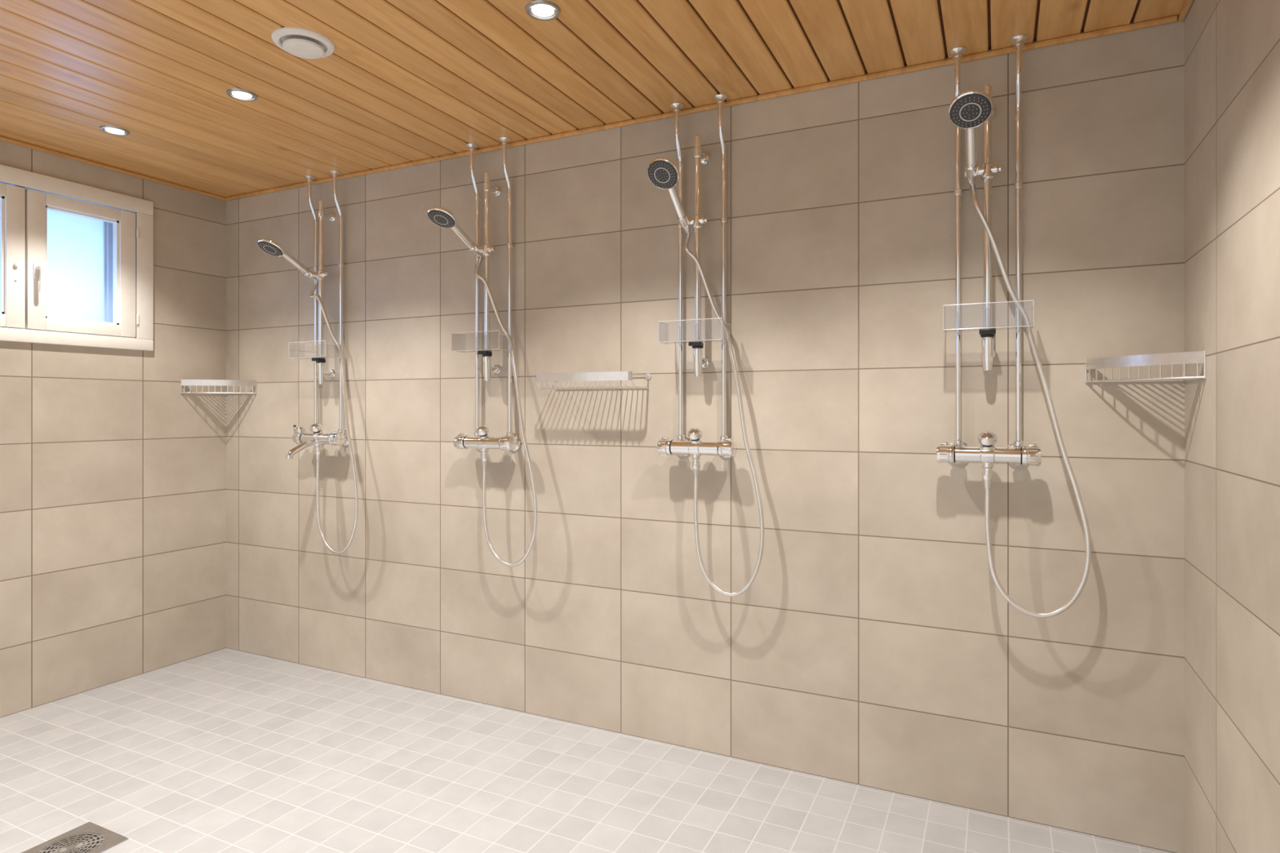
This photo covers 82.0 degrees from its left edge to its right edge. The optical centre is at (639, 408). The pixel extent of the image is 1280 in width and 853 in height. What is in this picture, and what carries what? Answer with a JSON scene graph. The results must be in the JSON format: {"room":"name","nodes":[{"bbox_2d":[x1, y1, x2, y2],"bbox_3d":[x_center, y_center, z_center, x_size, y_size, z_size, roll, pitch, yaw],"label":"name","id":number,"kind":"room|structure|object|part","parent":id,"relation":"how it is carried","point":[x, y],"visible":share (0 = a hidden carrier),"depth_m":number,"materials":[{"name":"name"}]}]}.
{"room":"communal shower room","nodes":[
{"label":"communal shower room","id":0,"kind":"room"},
{"bbox_2d":[0,140,226,718],"bbox_3d":[-2.771,0.042,1.993,0.200,2.165,3.368,0,0,26],"label":"wall","id":1,"kind":"structure","parent":0,"point":[113,477],"depth_m":3.04,"materials":[{"name":"tile"}]},
{"bbox_2d":[0,182,136,337],"bbox_3d":[-2.355,-0.569,2.776,0.245,0.583,0.848,0,0,26],"label":"window","id":2,"kind":"structure","parent":1,"relation":"in","point":[38,268],"depth_m":3.00,"materials":[{"name":"white glass"}]},
{"bbox_2d":[0,182,25,328],"bbox_3d":[-2.386,-0.561,2.575,0.040,0.522,0.386,0,0,26],"label":"casement","id":3,"kind":"object","parent":2,"relation":"attached to","point":[12,197],"visible":1,"depth_m":2.70,"materials":[{"name":"beige paint"}]},
{"bbox_2d":[13,228,139,324],"bbox_3d":[-2.200,-0.556,2.898,0.012,0.400,0.435,0,0,26],"label":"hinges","id":4,"kind":"object","parent":3,"relation":"attached to","point":[15,264],"visible":1,"depth_m":3.08,"materials":[{"name":"white metal"}]},
{"bbox_3d":[-2.303,-0.568,2.982,0.004,0.460,0.255,0,0,26],"label":"right glass of outer sash","id":5,"kind":"part","parent":2,"relation":"part of","materials":[{"name":"glass"}]},
{"bbox_2d":[25,188,135,337],"bbox_3d":[-2.216,-0.561,2.927,0.040,0.522,0.384,0,0,26],"label":"casement","id":6,"kind":"object","parent":2,"relation":"attached to","point":[37,203],"visible":0.93,"depth_m":2.90,"materials":[{"name":"beige paint"}]},
{"bbox_3d":[-2.300,-0.568,2.980,0.035,0.532,0.375,0,0,26],"label":"outer sash","id":7,"kind":"part","parent":2,"relation":"part of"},
{"bbox_2d":[0,164,153,351],"bbox_3d":[-2.286,-0.567,2.743,0.018,0.638,0.912,0,0,26],"label":"window frame","id":8,"kind":"structure","parent":1,"relation":"attached to","point":[144,340],"depth_m":3.00,"materials":[{"name":"beige paint"}]},
{"bbox_2d":[0,135,226,200],"bbox_3d":[-2.674,-0.983,1.946,0.014,0.014,3.367,0,0,26],"label":"trim","id":9,"kind":"structure","parent":1,"relation":"attached to","point":[2,138],"depth_m":2.98,"materials":[{"name":"brown wood"}]},
{"bbox_2d":[0,648,1172,852],"bbox_3d":[-1.012,1.184,1.223,4.037,0.120,3.518,0,0,26],"label":"floor","id":10,"kind":"structure","parent":0,"point":[226,750],"depth_m":2.20,"materials":[{"name":"tile"}]},
{"bbox_2d":[22,822,128,852],"bbox_3d":[-1.454,1.122,1.883,0.176,0.003,0.176,0,0,26],"label":"floor drain","id":11,"kind":"object","parent":10,"relation":"on","point":[88,837],"visible":1,"depth_m":1.91,"materials":[{"name":"silver metal"}]},
{"bbox_2d":[0,0,1185,197],"bbox_3d":[-1.022,-1.016,1.145,3.687,0.050,3.368,0,0,26],"label":"ceiling","id":12,"kind":"structure","parent":0,"point":[402,81],"depth_m":2.13,"materials":[{"name":"brown wood"}]},
{"bbox_2d":[99,124,129,135],"bbox_3d":[-1.865,-0.988,2.616,0.088,0.006,0.088,0,0,26],"label":"recessed light","id":13,"kind":"object","parent":12,"relation":"in","point":[113,130],"visible":1,"depth_m":2.61,"materials":[{"name":"silver metal"}]},
{"bbox_2d":[226,88,257,101],"bbox_3d":[-1.253,-0.988,2.320,0.088,0.006,0.088,0,0,26],"label":"recessed light","id":14,"kind":"object","parent":12,"relation":"in","point":[238,94],"visible":1,"depth_m":2.31,"materials":[{"name":"silver metal"}]},
{"bbox_2d":[271,26,334,58],"bbox_3d":[-0.907,-0.978,1.988,0.156,0.027,0.156,0,0,26],"label":"ceiling air vent","id":15,"kind":"object","parent":12,"relation":"attached to","point":[302,42],"depth_m":1.96,"materials":[{"name":"white plastic"}]},
{"bbox_2d":[524,0,560,20],"bbox_3d":[-0.241,-0.988,1.829,0.088,0.006,0.088,0,0,26],"label":"recessed light","id":16,"kind":"object","parent":12,"relation":"in","point":[540,10],"visible":1,"depth_m":1.82,"materials":[{"name":"silver metal"}]},
{"bbox_2d":[226,19,1184,852],"bbox_3d":[-0.277,0.042,2.738,4.037,2.165,0.150,0,0,26],"label":"wall","id":17,"kind":"structure","parent":0,"point":[873,642],"depth_m":2.31,"materials":[{"name":"tile"}]},
{"bbox_2d":[180,379,257,394],"bbox_3d":[-1.896,-0.101,3.321,0.216,0.063,0.216,0,0,26],"label":"wire basket","id":18,"kind":"object","parent":17,"relation":"attached to","point":[226,383],"visible":1,"depth_m":3.30,"materials":[{"name":"metal"}]},
{"bbox_2d":[286,422,351,458],"bbox_3d":[-1.371,0.131,3.065,0.268,0.144,0.215,0,0,26],"label":"mixer","id":19,"kind":"object","parent":17,"relation":"attached to","point":[339,437],"visible":1,"depth_m":3.06,"materials":[{"name":"silver metal"}]},
{"bbox_2d":[309,280,358,554],"bbox_3d":[-1.259,0.023,3.060,0.284,1.148,0.062,0,0,26],"label":"hose","id":20,"kind":"object","parent":19,"relation":"attached to","point":[311,294],"visible":1,"depth_m":3.05,"materials":[{"name":"metal"}]},
{"bbox_2d":[314,278,320,460],"bbox_3d":[-1.361,-0.176,3.116,0.060,0.779,0.054,0,0,26],"label":"nuts","id":21,"kind":"object","parent":20,"relation":"attached to","point":[317,456],"depth_m":3.09,"materials":[{"name":"silver metal"}]},
{"bbox_2d":[303,169,342,429],"bbox_3d":[-1.338,-0.433,3.118,0.196,1.114,0.064,0,0,26],"label":"pipes","id":22,"kind":"object","parent":17,"relation":"attached to","point":[334,173],"visible":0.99,"depth_m":3.13,"materials":[{"name":"silver metal"}]},
{"bbox_2d":[317,200,335,377],"bbox_3d":[-1.334,-0.493,3.127,0.038,0.765,0.073,0,0,26],"label":"riser rail","id":23,"kind":"object","parent":17,"relation":"attached to","point":[322,215],"visible":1,"depth_m":3.10,"materials":[{"name":"silver metal"}]},
{"bbox_2d":[302,268,328,280],"bbox_3d":[-1.362,-0.565,3.096,0.092,0.047,0.067,0,0,26],"label":"holder","id":24,"kind":"object","parent":23,"relation":"attached to","point":[319,274],"visible":0.98,"depth_m":3.09,"materials":[{"name":"silver metal"}]},
{"bbox_2d":[257,238,316,279],"bbox_3d":[-1.430,-0.608,3.009,0.104,0.126,0.268,0,0,26],"label":"handset","id":25,"kind":"object","parent":24,"relation":"in","point":[285,255],"visible":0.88,"depth_m":3.00,"materials":[{"name":"silver metal"}]},
{"bbox_2d":[257,240,282,256],"bbox_3d":[-1.469,-0.637,2.928,0.091,0.044,0.082,0,0,26],"label":"spray face","id":26,"kind":"object","parent":25,"relation":"attached to","point":[267,248],"visible":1,"depth_m":2.92,"materials":[{"name":"grey plastic"}]},
{"bbox_2d":[259,242,279,256],"bbox_3d":[-1.470,-0.634,2.927,0.081,0.040,0.073,0,0,26],"label":"nozzles","id":27,"kind":"object","parent":26,"relation":"attached to","point":[264,242],"visible":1,"depth_m":2.93,"materials":[{"name":"rubber"}]},
{"bbox_2d":[311,357,325,363],"bbox_3d":[-1.347,-0.203,3.099,0.040,0.019,0.050,0,0,26],"label":"clip","id":28,"kind":"object","parent":23,"relation":"attached to","point":[317,360],"visible":1,"depth_m":3.09,"materials":[{"name":"black plastic"}]},
{"bbox_2d":[316,364,324,384],"bbox_3d":[-1.344,-0.146,3.106,0.031,0.088,0.031,0,0,26],"label":"fitting","id":29,"kind":"object","parent":23,"relation":"attached to","point":[321,367],"visible":1,"depth_m":3.09,"materials":[{"name":"silver metal"}]},
{"bbox_2d":[313,262,346,270],"bbox_3d":[-1.325,-0.606,3.145,0.171,0.016,0.032,0,0,26],"label":"clamps","id":30,"kind":"object","parent":17,"relation":"attached to","point":[340,264],"visible":0.89,"depth_m":3.12,"materials":[{"name":"metal"}]},
{"bbox_2d":[453,425,520,461],"bbox_3d":[-0.564,0.127,2.733,0.256,0.135,0.109,0,0,26],"label":"mixer","id":31,"kind":"object","parent":17,"relation":"attached to","point":[511,442],"visible":0.98,"depth_m":2.70,"materials":[{"name":"silver metal"}]},
{"bbox_2d":[465,136,511,432],"bbox_3d":[-0.560,-0.433,2.741,0.196,1.114,0.064,0,0,26],"label":"pipes","id":32,"kind":"object","parent":17,"relation":"attached to","point":[504,140],"visible":0.99,"depth_m":2.73,"materials":[{"name":"silver metal"}]},
{"bbox_2d":[483,171,501,373],"bbox_3d":[-0.556,-0.493,2.749,0.038,0.765,0.073,0,0,26],"label":"riser rail","id":33,"kind":"object","parent":17,"relation":"attached to","point":[496,191],"visible":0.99,"depth_m":2.72,"materials":[{"name":"silver metal"}]},
{"bbox_2d":[467,242,495,256],"bbox_3d":[-0.584,-0.590,2.718,0.092,0.046,0.067,0,0,26],"label":"holder","id":34,"kind":"object","parent":33,"relation":"attached to","point":[486,249],"visible":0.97,"depth_m":2.71,"materials":[{"name":"silver metal"}]},
{"bbox_2d":[426,206,480,255],"bbox_3d":[-0.651,-0.631,2.633,0.104,0.123,0.263,0,0,26],"label":"handset","id":35,"kind":"object","parent":34,"relation":"in","point":[455,228],"visible":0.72,"depth_m":2.62,"materials":[{"name":"silver metal"}]},
{"bbox_2d":[428,209,454,227],"bbox_3d":[-0.689,-0.659,2.555,0.091,0.043,0.082,0,0,26],"label":"spray face","id":36,"kind":"object","parent":35,"relation":"attached to","point":[440,220],"visible":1,"depth_m":2.55,"materials":[{"name":"grey plastic"}]},
{"bbox_2d":[429,212,452,227],"bbox_3d":[-0.689,-0.656,2.554,0.081,0.040,0.073,0,0,26],"label":"nozzles","id":37,"kind":"object","parent":36,"relation":"attached to","point":[432,212],"visible":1,"depth_m":2.55,"materials":[{"name":"rubber"}]},
{"bbox_2d":[475,256,537,567],"bbox_3d":[-0.481,-0.004,2.682,0.283,1.144,0.062,0,0,26],"label":"hose","id":38,"kind":"object","parent":34,"relation":"attached to","point":[477,275],"visible":1,"depth_m":2.67,"materials":[{"name":"metal"}]},
{"bbox_2d":[478,253,487,466],"bbox_3d":[-0.583,-0.188,2.738,0.060,0.804,0.054,0,0,26],"label":"nuts","id":39,"kind":"object","parent":38,"relation":"attached to","point":[484,463],"depth_m":2.71,"materials":[{"name":"silver metal"}]},
{"bbox_2d":[477,351,492,356],"bbox_3d":[-0.569,-0.203,2.722,0.040,0.019,0.050,0,0,26],"label":"clip","id":40,"kind":"object","parent":33,"relation":"attached to","point":[485,353],"visible":1,"depth_m":2.71,"materials":[{"name":"black plastic"}]},
{"bbox_2d":[483,357,491,381],"bbox_3d":[-0.566,-0.146,2.728,0.031,0.088,0.031,0,0,26],"label":"fitting","id":41,"kind":"object","parent":33,"relation":"attached to","point":[486,361],"visible":1,"depth_m":2.72,"materials":[{"name":"silver metal"}]},
{"bbox_2d":[506,242,514,248],"bbox_3d":[-0.547,-0.606,2.767,0.171,0.016,0.032,0,0,26],"label":"clamps","id":42,"kind":"object","parent":17,"relation":"attached to","point":[508,244],"visible":0.52,"depth_m":2.72,"materials":[{"name":"metal"}]},
{"bbox_2d":[535,371,651,389],"bbox_3d":[-0.168,-0.096,2.524,0.391,0.052,0.139,0,0,26],"label":"wire wall shelf","id":43,"kind":"object","parent":17,"relation":"attached to","point":[607,375],"visible":1,"depth_m":2.47,"materials":[{"name":"metal"}]},
{"bbox_2d":[657,427,736,469],"bbox_3d":[0.188,0.127,2.368,0.256,0.135,0.109,0,0,26],"label":"mixer","id":44,"kind":"object","parent":17,"relation":"attached to","point":[682,446],"depth_m":2.33,"materials":[{"name":"silver metal"}]},
{"bbox_3d":[0.179,0.118,2.350,0.164,0.058,0.046,0,0,26],"label":"knob seams","id":45,"kind":"part","parent":44,"relation":"part of","materials":[{"name":"silver metal"}]},
{"bbox_2d":[669,93,727,435],"bbox_3d":[0.191,-0.433,2.376,0.196,1.114,0.064,0,0,26],"label":"pipes","id":46,"kind":"object","parent":17,"relation":"attached to","point":[720,98],"visible":0.97,"depth_m":2.36,"materials":[{"name":"silver metal"}]},
{"bbox_2d":[226,15,1177,200],"bbox_3d":[-0.291,-0.983,2.653,3.655,0.014,0.014,0,0,26],"label":"trim","id":47,"kind":"structure","parent":17,"relation":"attached to","point":[1169,20],"depth_m":2.30,"materials":[{"name":"brown wood"}]},
{"bbox_2d":[693,134,710,368],"bbox_3d":[0.195,-0.493,2.385,0.038,0.765,0.073,0,0,26],"label":"riser rail","id":48,"kind":"object","parent":17,"relation":"attached to","point":[700,158],"visible":0.91,"depth_m":2.36,"materials":[{"name":"silver metal"}]},
{"bbox_2d":[676,213,708,228],"bbox_3d":[0.167,-0.603,2.353,0.092,0.047,0.069,0,0,26],"label":"holder","id":49,"kind":"object","parent":48,"relation":"attached to","point":[697,220],"visible":0.98,"depth_m":2.35,"materials":[{"name":"silver metal"}]},
{"bbox_2d":[646,157,689,231],"bbox_3d":[0.098,-0.664,2.299,0.104,0.183,0.204,0,0,26],"label":"handset","id":50,"kind":"object","parent":49,"relation":"in","point":[673,193],"visible":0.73,"depth_m":2.29,"materials":[{"name":"silver metal"}]},
{"bbox_2d":[648,160,676,188],"bbox_3d":[0.069,-0.712,2.238,0.091,0.066,0.066,0,0,26],"label":"spray face","id":51,"kind":"object","parent":50,"relation":"attached to","point":[656,166],"visible":1,"depth_m":2.23,"materials":[{"name":"grey plastic"}]},
{"bbox_2d":[649,162,675,186],"bbox_3d":[0.068,-0.710,2.236,0.081,0.060,0.059,0,0,26],"label":"nozzles","id":52,"kind":"object","parent":51,"relation":"attached to","point":[658,162],"visible":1,"depth_m":2.23,"materials":[{"name":"rubber"}]},
{"bbox_2d":[684,232,764,596],"bbox_3d":[0.267,0.005,2.319,0.268,1.158,0.062,0,0,26],"label":"hose","id":53,"kind":"object","parent":49,"relation":"attached to","point":[688,251],"visible":1,"depth_m":2.31,"materials":[{"name":"metal"}]},
{"bbox_2d":[684,227,699,475],"bbox_3d":[0.168,-0.188,2.369,0.056,0.805,0.046,0,0,26],"label":"nuts","id":54,"kind":"object","parent":53,"relation":"attached to","point":[695,472],"depth_m":2.35,"materials":[{"name":"silver metal"}]},
{"bbox_2d":[688,341,703,348],"bbox_3d":[0.182,-0.203,2.357,0.040,0.019,0.050,0,0,26],"label":"clip","id":55,"kind":"object","parent":48,"relation":"attached to","point":[699,344],"visible":0.99,"depth_m":2.34,"materials":[{"name":"black plastic"}]},
{"bbox_2d":[693,349,702,377],"bbox_3d":[0.185,-0.146,2.364,0.031,0.088,0.031,0,0,26],"label":"fitting","id":56,"kind":"object","parent":48,"relation":"attached to","point":[697,353],"visible":1,"depth_m":2.35,"materials":[{"name":"silver metal"}]},
{"bbox_2d":[677,217,727,227],"bbox_3d":[0.204,-0.606,2.403,0.171,0.016,0.032,0,0,26],"label":"clamps","id":57,"kind":"object","parent":17,"relation":"attached to","point":[722,219],"visible":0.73,"depth_m":2.36,"materials":[{"name":"metal"}]},
{"bbox_2d":[980,84,995,358],"bbox_3d":[0.952,-0.493,2.017,0.038,0.765,0.073,0,0,26],"label":"riser rail","id":58,"kind":"object","parent":17,"relation":"attached to","point":[987,88],"visible":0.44,"depth_m":1.99,"materials":[{"name":"silver metal"}]},
{"bbox_2d":[964,161,1001,180],"bbox_3d":[0.923,-0.646,1.986,0.092,0.047,0.068,0,0,26],"label":"holder","id":59,"kind":"object","parent":58,"relation":"attached to","point":[988,170],"visible":0.97,"depth_m":1.98,"materials":[{"name":"silver metal"}]},
{"bbox_2d":[947,89,993,182],"bbox_3d":[0.861,-0.702,1.913,0.104,0.167,0.236,0,0,26],"label":"handset","id":60,"kind":"object","parent":59,"relation":"in","point":[971,133],"visible":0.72,"depth_m":1.90,"materials":[{"name":"silver metal"}]},
{"bbox_2d":[951,93,990,128],"bbox_3d":[0.826,-0.745,1.842,0.091,0.058,0.073,0,0,26],"label":"spray face","id":61,"kind":"object","parent":60,"relation":"attached to","point":[971,111],"visible":1,"depth_m":1.84,"materials":[{"name":"grey plastic"}]},
{"bbox_2d":[952,96,987,126],"bbox_3d":[0.825,-0.743,1.841,0.081,0.053,0.066,0,0,26],"label":"nozzles","id":62,"kind":"object","parent":61,"relation":"attached to","point":[976,117],"visible":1,"depth_m":1.84,"materials":[{"name":"rubber"}]},
{"bbox_2d":[969,183,1091,618],"bbox_3d":[1.028,-0.039,1.950,0.283,1.168,0.062,0,0,26],"label":"hose","id":63,"kind":"object","parent":59,"relation":"attached to","point":[1080,587],"visible":1,"depth_m":1.94,"materials":[{"name":"metal"}]},
{"bbox_2d":[968,178,991,488],"bbox_3d":[0.925,-0.212,2.005,0.059,0.852,0.050,0,0,26],"label":"nuts","id":64,"kind":"object","parent":63,"relation":"attached to","point":[987,484],"depth_m":1.98,"materials":[{"name":"silver metal"}]},
{"bbox_2d":[981,337,994,371],"bbox_3d":[0.942,-0.146,1.997,0.031,0.088,0.031,0,0,26],"label":"fitting","id":65,"kind":"object","parent":58,"relation":"attached to","point":[987,344],"visible":1,"depth_m":1.99,"materials":[{"name":"silver metal"}]},
{"bbox_2d":[979,328,995,337],"bbox_3d":[0.939,-0.203,1.990,0.040,0.019,0.050,0,0,26],"label":"clip","id":66,"kind":"object","parent":58,"relation":"attached to","point":[987,332],"visible":0.98,"depth_m":1.97,"materials":[{"name":"black plastic"}]},
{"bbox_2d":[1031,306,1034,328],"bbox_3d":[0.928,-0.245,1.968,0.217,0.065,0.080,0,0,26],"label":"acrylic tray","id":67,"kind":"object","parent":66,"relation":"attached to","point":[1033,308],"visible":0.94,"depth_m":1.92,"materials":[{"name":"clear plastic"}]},
{"bbox_2d":[948,33,1028,440],"bbox_3d":[0.948,-0.433,2.009,0.196,1.114,0.064,0,0,26],"label":"pipes","id":68,"kind":"object","parent":17,"relation":"attached to","point":[1018,40],"visible":0.8,"depth_m":2.00,"materials":[{"name":"silver metal"}]},
{"bbox_2d":[954,181,1022,195],"bbox_3d":[0.961,-0.606,2.036,0.171,0.016,0.032,0,0,26],"label":"clamps","id":69,"kind":"object","parent":17,"relation":"attached to","point":[1017,184],"visible":0.94,"depth_m":2.00,"materials":[{"name":"metal"}]},
{"bbox_2d":[936,431,1041,480],"bbox_3d":[0.944,0.127,2.001,0.256,0.135,0.109,0,0,26],"label":"mixer","id":70,"kind":"object","parent":17,"relation":"attached to","point":[987,456],"depth_m":1.97,"materials":[{"name":"silver metal"}]},
{"bbox_3d":[0.935,0.118,1.983,0.164,0.058,0.046,0,0,26],"label":"knob seams","id":71,"kind":"part","parent":70,"relation":"part of","materials":[{"name":"silver metal"}]},
{"bbox_2d":[1084,350,1205,382],"bbox_3d":[1.227,-0.101,1.806,0.216,0.063,0.216,0,0,26],"label":"wire basket","id":72,"kind":"object","parent":17,"relation":"attached to","point":[1184,358],"visible":1,"depth_m":1.78,"materials":[{"name":"metal"}]},
{"bbox_2d":[1184,0,1279,852],"bbox_3d":[0.703,0.042,0.308,0.150,2.165,3.368,0,0,26],"label":"wall","id":73,"kind":"structure","parent":0,"point":[1232,47],"depth_m":1.47,"materials":[{"name":"tile"}]},
{"bbox_2d":[1177,0,1193,21],"bbox_3d":[0.629,-0.983,0.344,0.014,0.014,3.367,0,0,26],"label":"trim","id":74,"kind":"structure","parent":73,"relation":"attached to","point":[1187,4],"depth_m":1.81,"materials":[{"name":"brown wood"}]}
]}

